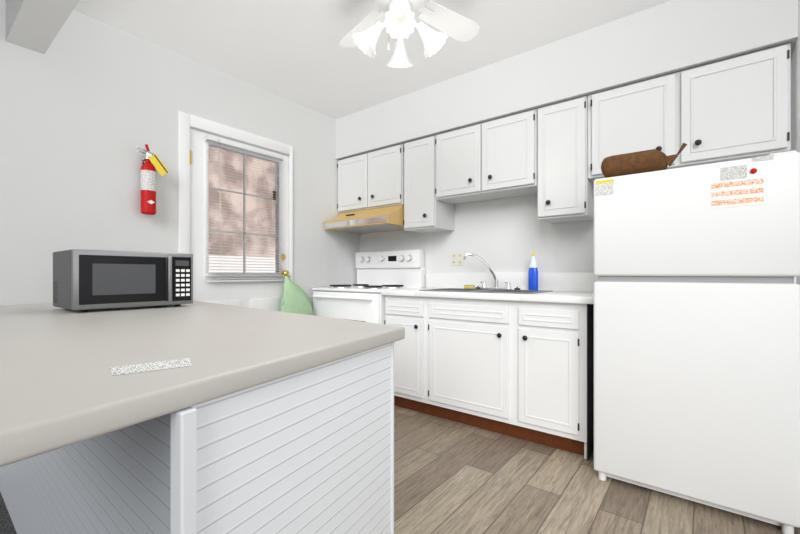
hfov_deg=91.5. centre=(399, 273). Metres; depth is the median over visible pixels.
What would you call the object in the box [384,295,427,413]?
base cabinet
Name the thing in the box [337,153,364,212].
upper cabinet
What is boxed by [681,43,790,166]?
upper cabinet
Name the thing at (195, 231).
door
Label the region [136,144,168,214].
fire extinguisher
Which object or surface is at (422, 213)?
upper cabinet
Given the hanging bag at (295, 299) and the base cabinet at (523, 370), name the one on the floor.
the base cabinet at (523, 370)
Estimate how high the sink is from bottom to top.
0.179 m
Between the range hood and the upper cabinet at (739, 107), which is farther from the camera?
the range hood
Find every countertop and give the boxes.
[0,301,404,488]
[382,273,597,303]
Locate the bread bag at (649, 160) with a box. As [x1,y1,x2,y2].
[601,143,686,177]
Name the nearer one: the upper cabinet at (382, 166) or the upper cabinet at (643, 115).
the upper cabinet at (643, 115)
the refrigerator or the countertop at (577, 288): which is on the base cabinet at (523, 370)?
the countertop at (577, 288)
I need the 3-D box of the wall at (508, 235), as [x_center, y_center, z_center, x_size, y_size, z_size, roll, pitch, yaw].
[0.769,-0.235,3.010,3.430,2.550,0.455,0,0,38]
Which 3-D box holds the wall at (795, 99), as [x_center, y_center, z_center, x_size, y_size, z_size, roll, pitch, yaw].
[0.537,-0.235,0.027,0.120,2.550,5.200,0,0,38]
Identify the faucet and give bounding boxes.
[463,253,511,289]
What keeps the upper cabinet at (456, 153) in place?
attached to the wall at (508, 235)
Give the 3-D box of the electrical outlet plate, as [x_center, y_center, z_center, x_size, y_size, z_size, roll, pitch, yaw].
[0.492,-0.130,3.357,0.117,0.116,0.008,0,0,38]
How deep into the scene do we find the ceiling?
2.49 m
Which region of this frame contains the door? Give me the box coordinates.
[178,111,292,310]
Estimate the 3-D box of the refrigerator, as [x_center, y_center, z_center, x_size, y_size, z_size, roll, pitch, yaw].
[1.500,0.274,2.039,0.742,1.532,0.774,0,0,38]
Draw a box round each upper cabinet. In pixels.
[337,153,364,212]
[365,144,400,209]
[401,136,453,232]
[433,123,494,206]
[481,109,536,198]
[533,95,593,223]
[589,71,680,182]
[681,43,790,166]
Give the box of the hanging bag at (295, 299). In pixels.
[280,276,313,315]
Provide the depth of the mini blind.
3.02 m
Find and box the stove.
[312,249,424,323]
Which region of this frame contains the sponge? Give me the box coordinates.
[464,285,474,288]
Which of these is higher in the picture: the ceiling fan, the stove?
the ceiling fan
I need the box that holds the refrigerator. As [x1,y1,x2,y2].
[594,150,799,533]
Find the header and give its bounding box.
[6,0,78,53]
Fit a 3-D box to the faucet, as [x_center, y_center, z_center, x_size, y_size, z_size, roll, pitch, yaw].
[0.674,-0.021,3.006,0.325,0.279,0.184,0,0,38]
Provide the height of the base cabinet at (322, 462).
0.838 m
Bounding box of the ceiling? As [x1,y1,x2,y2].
[74,0,670,118]
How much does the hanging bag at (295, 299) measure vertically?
0.496 m
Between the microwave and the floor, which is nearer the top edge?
the microwave
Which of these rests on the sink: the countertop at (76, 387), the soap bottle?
the soap bottle
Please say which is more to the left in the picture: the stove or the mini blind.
the mini blind
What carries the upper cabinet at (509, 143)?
attached to the wall at (508, 235)
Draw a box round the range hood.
[324,205,403,233]
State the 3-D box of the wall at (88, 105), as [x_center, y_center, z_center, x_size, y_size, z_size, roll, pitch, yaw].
[-2.070,-0.235,2.065,0.120,2.550,5.200,0,0,38]
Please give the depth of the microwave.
1.75 m
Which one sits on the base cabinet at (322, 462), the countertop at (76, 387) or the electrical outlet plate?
the countertop at (76, 387)
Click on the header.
(35, 25)
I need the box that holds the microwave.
[53,249,192,311]
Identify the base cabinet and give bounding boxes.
[0,369,393,533]
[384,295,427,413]
[428,297,515,436]
[516,301,593,460]
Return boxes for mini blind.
[204,135,283,281]
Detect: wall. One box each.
[0,0,359,309]
[336,0,797,287]
[790,0,799,284]
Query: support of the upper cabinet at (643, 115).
attached to the wall at (508, 235)
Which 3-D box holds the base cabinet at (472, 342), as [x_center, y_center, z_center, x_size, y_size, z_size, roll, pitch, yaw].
[0.630,0.603,2.854,0.651,0.874,0.618,0,0,38]
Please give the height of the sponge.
0.030 m
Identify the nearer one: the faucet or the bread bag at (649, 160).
the bread bag at (649, 160)
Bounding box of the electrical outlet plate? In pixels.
[451,252,462,265]
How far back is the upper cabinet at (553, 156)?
2.52 m
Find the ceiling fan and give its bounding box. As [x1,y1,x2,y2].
[339,0,479,67]
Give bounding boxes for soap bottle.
[528,252,537,289]
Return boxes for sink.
[419,288,552,293]
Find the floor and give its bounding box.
[0,405,799,533]

